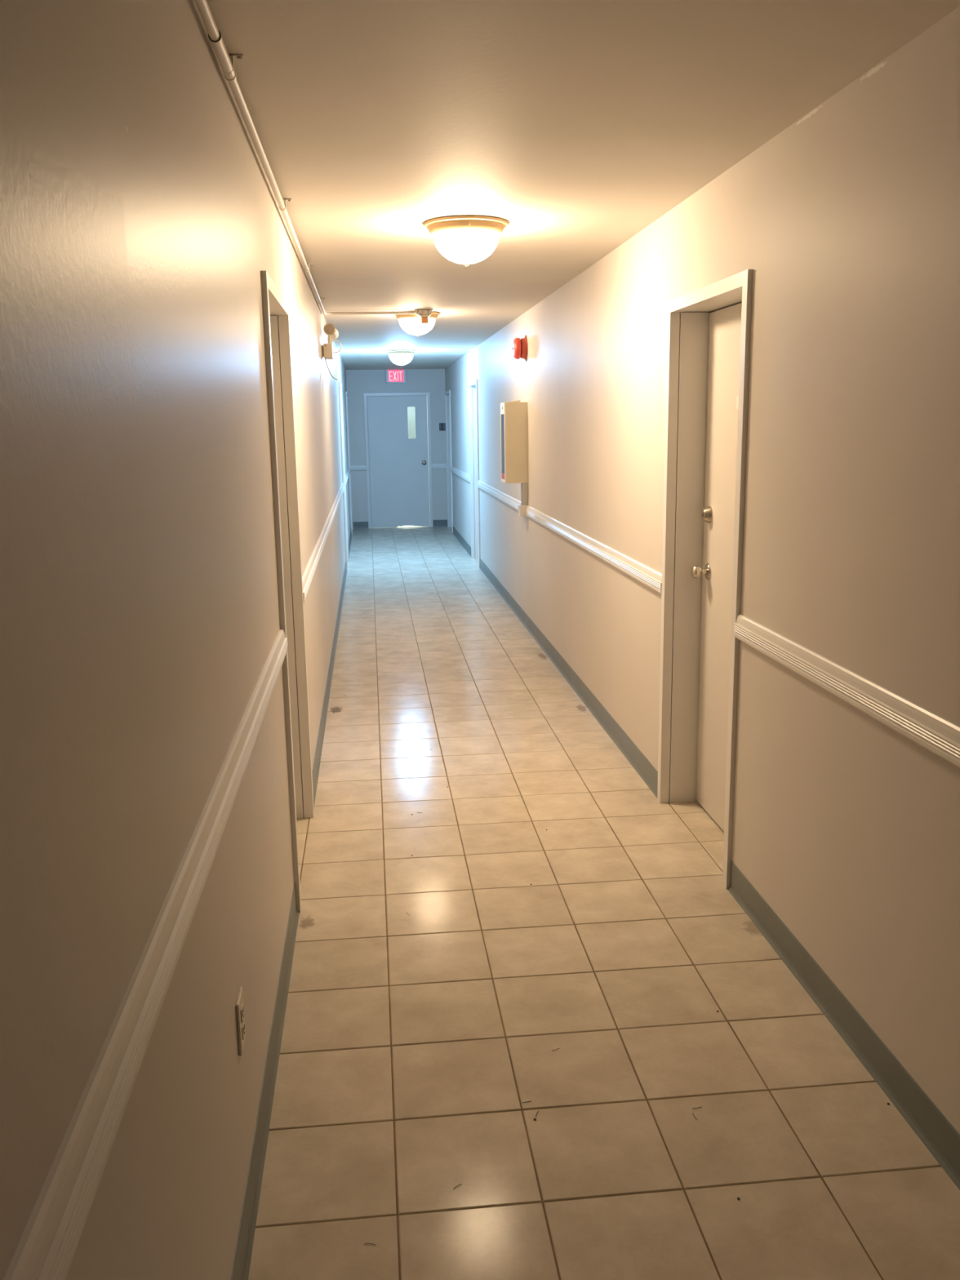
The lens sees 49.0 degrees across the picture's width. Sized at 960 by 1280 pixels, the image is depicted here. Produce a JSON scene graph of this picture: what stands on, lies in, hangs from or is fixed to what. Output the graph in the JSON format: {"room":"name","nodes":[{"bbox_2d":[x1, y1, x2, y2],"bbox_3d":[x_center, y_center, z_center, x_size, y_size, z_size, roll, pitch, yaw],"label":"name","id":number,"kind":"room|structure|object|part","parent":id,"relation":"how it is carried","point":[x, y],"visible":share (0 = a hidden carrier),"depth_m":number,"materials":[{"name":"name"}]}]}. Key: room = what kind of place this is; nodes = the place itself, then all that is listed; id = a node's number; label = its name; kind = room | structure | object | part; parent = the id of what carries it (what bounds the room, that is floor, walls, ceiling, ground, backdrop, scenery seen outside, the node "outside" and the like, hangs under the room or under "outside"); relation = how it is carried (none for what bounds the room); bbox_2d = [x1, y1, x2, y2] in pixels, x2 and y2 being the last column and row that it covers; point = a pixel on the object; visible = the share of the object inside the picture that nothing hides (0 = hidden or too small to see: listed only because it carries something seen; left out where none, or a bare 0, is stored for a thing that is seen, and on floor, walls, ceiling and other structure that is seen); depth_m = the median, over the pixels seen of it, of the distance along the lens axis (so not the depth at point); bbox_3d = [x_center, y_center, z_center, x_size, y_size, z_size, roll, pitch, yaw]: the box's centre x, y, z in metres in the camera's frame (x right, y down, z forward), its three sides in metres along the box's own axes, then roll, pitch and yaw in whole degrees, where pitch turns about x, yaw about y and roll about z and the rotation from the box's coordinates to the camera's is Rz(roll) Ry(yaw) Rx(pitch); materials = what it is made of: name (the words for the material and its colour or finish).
{"room":"apartment building corridor","nodes":[
{"label":"apartment building corridor","id":0,"kind":"room"},
{"bbox_2d":[0,0,351,1279],"bbox_3d":[-1.157,-0.462,6.804,0.320,3.430,19.820,-2,12,-6],"label":"wall","id":1,"kind":"structure","parent":0,"point":[141,218],"depth_m":1.36,"materials":[{"name":"paint"}]},
{"bbox_2d":[3,467,350,1279],"bbox_3d":[-0.942,-0.598,6.316,0.022,0.082,18.880,-2,12,-6],"label":"chair rail","id":2,"kind":"object","parent":1,"relation":"attached to","point":[46,1249],"visible":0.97,"depth_m":1.18,"materials":[{"name":"white paint"}]},
{"bbox_3d":[-0.296,0.649,0.257,0.022,0.082,6.440,-2,12,-6],"label":"rail","id":3,"kind":"part","parent":2,"relation":"part of","materials":[{"name":"white paint"}]},
{"bbox_3d":[-1.118,-0.939,7.973,0.022,0.082,7.540,-2,12,-6],"label":"rail","id":4,"kind":"part","parent":2,"relation":"part of","materials":[{"name":"white paint"}]},
{"bbox_3d":[-1.764,-2.185,14.030,0.022,0.082,3.045,-2,12,-6],"label":"rail","id":5,"kind":"part","parent":2,"relation":"part of","materials":[{"name":"white paint"}]},
{"bbox_2d":[235,986,245,1056],"bbox_3d":[-0.484,0.774,2.140,0.009,0.114,0.072,-2,12,-6],"label":"wall outlet","id":6,"kind":"object","parent":1,"relation":"attached to","point":[240,1016],"visible":1,"depth_m":2.12,"materials":[{"name":"beige plastic"}]},
{"bbox_2d":[240,1001,244,1022],"bbox_3d":[-0.482,0.755,2.136,0.002,0.028,0.032,-2,12,-6],"label":"receptacle","id":7,"kind":"object","parent":6,"relation":"attached to","point":[242,1002],"depth_m":2.13,"materials":[{"name":"grey plastic"}]},
{"bbox_2d":[241,1019,244,1039],"bbox_3d":[-0.481,0.793,2.144,0.002,0.028,0.032,-2,12,-6],"label":"receptacle","id":8,"kind":"object","parent":6,"relation":"attached to","point":[243,1020],"depth_m":2.14,"materials":[{"name":"grey plastic"}]},
{"bbox_2d":[260,270,314,912],"bbox_3d":[-0.792,-0.180,3.816,0.236,2.080,0.930,-2,12,-6],"label":"door","id":9,"kind":"structure","parent":1,"relation":"in","point":[274,303],"depth_m":4.13,"materials":[{"name":"white paint"}]},
{"bbox_3d":[-0.711,-1.179,3.619,0.042,0.045,0.930,-2,12,-6],"label":"head casing","id":10,"kind":"part","parent":9,"relation":"part of","materials":[{"name":"white paint"}]},
{"bbox_3d":[-0.740,-0.272,4.257,0.039,2.080,0.045,-2,12,-6],"label":"casing","id":11,"kind":"part","parent":9,"relation":"part of","materials":[{"name":"white paint"}]},
{"bbox_2d":[231,529,351,1279],"bbox_3d":[-0.933,0.274,6.497,0.012,0.107,18.876,-2,12,-6],"label":"baseboard","id":12,"kind":"structure","parent":1,"relation":"attached to","point":[242,1262],"depth_m":2.62,"materials":[{"name":"grey plastic"}]},
{"bbox_2d":[321,323,341,380],"bbox_3d":[-1.050,-2.038,7.469,0.137,0.388,0.234,-2,12,-6],"label":"emergency light","id":13,"kind":"object","parent":1,"relation":"attached to","point":[329,329],"visible":1,"depth_m":7.37,"materials":[{"name":"beige plastic"}]},
{"bbox_3d":[-1.111,-2.044,7.466,0.014,0.073,0.165,-2,12,-6],"label":"mounting plate","id":14,"kind":"part","parent":13,"relation":"part of","materials":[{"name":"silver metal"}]},
{"bbox_2d":[337,381,348,571],"bbox_3d":[-1.671,-1.877,12.065,0.236,2.080,0.925,-2,12,-6],"label":"door","id":15,"kind":"structure","parent":1,"relation":"in","point":[340,385],"depth_m":12.29,"materials":[{"name":"white paint"}]},
{"bbox_2d":[345,391,353,534],"bbox_3d":[-2.080,-2.667,15.903,0.236,2.080,0.865,-2,12,-6],"label":"door","id":16,"kind":"structure","parent":1,"relation":"in","point":[346,393],"depth_m":15.67,"materials":[{"name":"white paint"}]},
{"bbox_2d":[346,368,447,521],"bbox_3d":[-1.280,-2.496,16.617,2.157,3.430,0.140,-2,12,-6],"label":"wall","id":17,"kind":"structure","parent":0,"point":[358,382],"depth_m":16.35,"materials":[{"name":"paint"}]},
{"bbox_2d":[386,368,405,382],"bbox_3d":[-1.293,-4.053,16.187,0.300,0.198,0.070,-2,12,-6],"label":"exit sign","id":18,"kind":"object","parent":17,"relation":"attached to","point":[392,375],"visible":1,"depth_m":16.16,"materials":[{"name":"red plastic"}]},
{"bbox_2d":[363,392,432,528],"bbox_3d":[-1.274,-2.809,16.525,1.019,2.080,0.194,-2,12,-6],"label":"door","id":19,"kind":"structure","parent":17,"relation":"in","point":[397,426],"depth_m":16.48,"materials":[{"name":"white paint"}]},
{"bbox_3d":[-1.753,-2.781,16.428,0.045,2.080,0.016,-2,12,-6],"label":"casing","id":20,"kind":"part","parent":19,"relation":"part of","materials":[{"name":"white paint"}]},
{"bbox_3d":[-1.284,-3.795,16.269,1.019,0.045,0.016,-2,12,-6],"label":"head casing","id":21,"kind":"part","parent":19,"relation":"part of","materials":[{"name":"white paint"}]},
{"bbox_3d":[-1.065,-3.385,16.419,0.121,0.486,0.006,-2,12,-6],"label":"vision glass","id":22,"kind":"part","parent":19,"relation":"part of","materials":[{"name":"grey"}]},
{"bbox_3d":[-0.784,-2.816,16.524,0.045,2.080,0.016,-2,12,-6],"label":"casing","id":23,"kind":"part","parent":19,"relation":"part of","materials":[{"name":"white paint"}]},
{"bbox_2d":[351,463,446,471],"bbox_3d":[-1.274,-2.703,16.492,1.515,0.082,0.022,-2,12,-6],"label":"chair rail","id":24,"kind":"object","parent":17,"relation":"attached to","point":[434,466],"visible":0.92,"depth_m":16.45,"materials":[{"name":"white paint"}]},
{"bbox_3d":[-1.901,-2.681,16.430,0.256,0.082,0.022,-2,12,-6],"label":"rail","id":25,"kind":"part","parent":24,"relation":"part of","materials":[{"name":"white paint"}]},
{"bbox_3d":[-0.641,-2.726,16.555,0.240,0.082,0.022,-2,12,-6],"label":"rail","id":26,"kind":"part","parent":24,"relation":"part of","materials":[{"name":"white paint"}]},
{"bbox_2d":[352,520,447,528],"bbox_3d":[-1.262,-1.833,16.677,1.515,0.107,0.012,-2,12,-6],"label":"baseboard","id":27,"kind":"structure","parent":17,"relation":"attached to","point":[356,525],"depth_m":16.63,"materials":[{"name":"grey plastic"}]},
{"bbox_2d":[439,422,445,431],"bbox_3d":[-0.586,-3.326,16.443,0.102,0.118,0.010,-2,12,-6],"label":"plaque","id":28,"kind":"object","parent":17,"relation":"attached to","point":[442,425],"visible":1,"depth_m":16.44,"materials":[{"name":"grey plastic"}]},
{"bbox_2d":[194,0,959,369],"bbox_3d":[-0.271,-2.225,6.546,2.157,0.100,20.080,-2,12,-6],"label":"ceiling","id":29,"kind":"structure","parent":0,"point":[576,125],"depth_m":2.83,"materials":[{"name":"paint"}]},
{"bbox_2d":[195,0,415,315],"bbox_3d":[-0.231,-1.268,2.279,0.670,0.041,11.116,-2,12,-6],"label":"conduit","id":30,"kind":"object","parent":29,"relation":"attached to","point":[215,36],"visible":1,"depth_m":2.72,"materials":[{"name":"white metal"}]},
{"bbox_2d":[385,349,416,366],"bbox_3d":[-0.898,-3.208,12.005,0.351,0.173,0.351,-2,12,-6],"label":"ceiling light","id":31,"kind":"object","parent":29,"relation":"attached to","point":[399,357],"visible":1,"depth_m":11.90,"materials":[{"name":"white glass"}]},
{"bbox_2d":[393,311,439,337],"bbox_3d":[-0.472,-2.368,7.922,0.351,0.173,0.351,-2,12,-6],"label":"ceiling light","id":32,"kind":"object","parent":29,"relation":"attached to","point":[411,324],"visible":0.81,"depth_m":7.83,"materials":[{"name":"white glass"}]},
{"bbox_2d":[412,309,432,324],"bbox_3d":[-0.418,-2.363,7.704,0.150,0.093,0.087,-2,12,-6],"label":"sprinkler head","id":33,"kind":"object","parent":29,"relation":"attached to","point":[424,314],"visible":1,"depth_m":7.67,"materials":[{"name":"brown plastic"}]},
{"bbox_2d":[423,215,508,266],"bbox_3d":[-0.057,-1.637,4.370,0.351,0.173,0.351,-2,12,-6],"label":"ceiling light","id":34,"kind":"object","parent":29,"relation":"attached to","point":[466,240],"visible":1,"depth_m":4.26,"materials":[{"name":"white glass"}]},
{"bbox_2d":[248,526,959,1279],"bbox_3d":[-0.236,0.219,7.119,2.164,0.061,20.210,-2,12,-6],"label":"floor","id":35,"kind":"structure","parent":0,"point":[414,1044],"depth_m":2.89,"materials":[{"name":"tile"}]},
{"bbox_2d":[364,786,889,1244],"bbox_3d":[0.098,0.754,4.359,1.268,0.003,4.437,-2,12,-7],"label":"dust","id":36,"kind":"object","parent":35,"relation":"on","point":[738,1198],"visible":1,"depth_m":2.53,"materials":[{"name":"brown"}]},
{"bbox_2d":[444,6,959,1134],"bbox_3d":[0.670,-0.528,6.985,0.320,3.430,19.820,-2,12,-6],"label":"wall","id":37,"kind":"structure","parent":0,"point":[846,221],"depth_m":2.87,"materials":[{"name":"paint"}]},
{"bbox_2d":[444,390,453,532],"bbox_3d":[-0.362,-2.716,16.010,0.236,2.080,0.925,-2,12,-6],"label":"door","id":38,"kind":"structure","parent":37,"relation":"in","point":[447,406],"depth_m":16.34,"materials":[{"name":"white paint"}]},
{"bbox_3d":[-0.506,-2.800,16.429,0.039,2.080,0.045,-2,12,-6],"label":"casing","id":39,"kind":"part","parent":38,"relation":"part of","materials":[{"name":"white paint"}]},
{"bbox_3d":[-0.414,-2.624,15.572,0.039,2.080,0.045,-2,12,-6],"label":"casing","id":40,"kind":"part","parent":38,"relation":"part of","materials":[{"name":"white paint"}]},
{"bbox_2d":[468,378,480,568],"bbox_3d":[0.045,-1.929,12.189,0.236,2.080,0.930,-2,12,-6],"label":"door","id":41,"kind":"structure","parent":37,"relation":"in","point":[473,393],"depth_m":12.53,"materials":[{"name":"white paint"}]},
{"bbox_3d":[-0.099,-2.014,12.610,0.039,2.080,0.045,-2,12,-6],"label":"casing","id":42,"kind":"part","parent":41,"relation":"part of","materials":[{"name":"white paint"}]},
{"bbox_3d":[-0.066,-2.922,11.972,0.042,0.045,0.930,-2,12,-6],"label":"head casing","id":43,"kind":"part","parent":41,"relation":"part of","materials":[{"name":"white paint"}]},
{"bbox_3d":[-0.007,-1.837,11.748,0.039,2.080,0.045,-2,12,-6],"label":"casing","id":44,"kind":"part","parent":41,"relation":"part of","materials":[{"name":"white paint"}]},
{"bbox_2d":[500,400,528,483],"bbox_3d":[0.263,-1.540,8.182,0.182,0.625,0.248,-2,12,-6],"label":"fire extinguisher cabinet","id":45,"kind":"object","parent":37,"relation":"attached to","point":[513,415],"visible":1,"depth_m":8.07,"materials":[{"name":"beige metal"}]},
{"bbox_3d":[0.181,-1.499,8.181,0.003,0.499,0.204,-2,12,-6],"label":"glass pane","id":46,"kind":"part","parent":45,"relation":"part of","materials":[{"name":"white"}]},
{"bbox_3d":[0.180,-1.531,8.175,0.008,0.604,0.248,-2,12,-6],"label":"door","id":47,"kind":"part","parent":45,"relation":"part of","materials":[{"name":"white plastic"}]},
{"bbox_2d":[511,335,528,361],"bbox_3d":[0.297,-2.206,7.975,0.107,0.190,0.166,-2,12,-6],"label":"bell","id":48,"kind":"object","parent":37,"relation":"attached to","point":[520,347],"visible":1,"depth_m":7.92,"materials":[{"name":"red metal"}]},
{"bbox_2d":[518,483,528,516],"bbox_3d":[0.336,-1.095,8.203,0.063,0.256,0.098,-2,12,-6],"label":"cable raceway","id":49,"kind":"object","parent":37,"relation":"attached to","point":[524,486],"visible":0.81,"depth_m":8.16,"materials":[{"name":"grey paint"}]},
{"bbox_2d":[657,269,752,888],"bbox_3d":[0.922,-0.235,3.956,0.236,2.080,0.908,-2,12,-6],"label":"door","id":50,"kind":"structure","parent":37,"relation":"in","point":[708,354],"depth_m":4.22,"materials":[{"name":"white paint"}]},
{"bbox_3d":[0.780,-0.318,4.366,0.039,2.080,0.045,-2,12,-6],"label":"casing","id":51,"kind":"part","parent":50,"relation":"part of","materials":[{"name":"white paint"}]},
{"bbox_3d":[0.893,-0.277,4.277,0.070,0.055,0.055,-2,12,-6],"label":"knob","id":52,"kind":"part","parent":50,"relation":"part of","materials":[{"name":"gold metal"}]},
{"bbox_3d":[0.811,-1.228,3.740,0.042,0.045,0.908,-2,12,-6],"label":"head casing","id":53,"kind":"part","parent":50,"relation":"part of","materials":[{"name":"white paint"}]},
{"bbox_3d":[0.949,-0.864,3.834,0.005,0.050,0.078,-2,12,-6],"label":"number plate","id":54,"kind":"part","parent":50,"relation":"part of","materials":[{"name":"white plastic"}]},
{"bbox_3d":[0.869,-0.145,3.526,0.039,2.080,0.045,-2,12,-6],"label":"casing","id":55,"kind":"part","parent":50,"relation":"part of","materials":[{"name":"white paint"}]},
{"bbox_2d":[450,466,959,768],"bbox_3d":[0.550,-0.642,6.418,0.022,0.082,18.785,-2,12,-6],"label":"chair rail","id":56,"kind":"object","parent":37,"relation":"attached to","point":[936,734],"visible":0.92,"depth_m":2.86,"materials":[{"name":"white paint"}]},
{"bbox_3d":[-0.269,-2.224,14.109,0.022,0.082,2.995,-2,12,-6],"label":"rail","id":57,"kind":"part","parent":56,"relation":"part of","materials":[{"name":"white paint"}]},
{"bbox_3d":[0.168,-1.381,10.008,0.022,0.082,3.565,-2,12,-6],"label":"rail","id":58,"kind":"part","parent":56,"relation":"part of","materials":[{"name":"white paint"}]},
{"bbox_3d":[0.564,-0.616,6.290,0.022,0.082,3.867,-2,12,-6],"label":"rail","id":59,"kind":"part","parent":56,"relation":"part of","materials":[{"name":"white paint"}]},
{"bbox_3d":[1.192,0.598,0.395,0.022,0.082,6.420,-2,12,-6],"label":"rail","id":60,"kind":"part","parent":56,"relation":"part of","materials":[{"name":"white paint"}]},
{"bbox_2d":[452,526,959,1190],"bbox_3d":[0.568,0.230,6.599,0.012,0.107,18.781,-2,12,-6],"label":"baseboard","id":61,"kind":"structure","parent":37,"relation":"attached to","point":[940,1138],"depth_m":2.97,"materials":[{"name":"grey plastic"}]}
]}

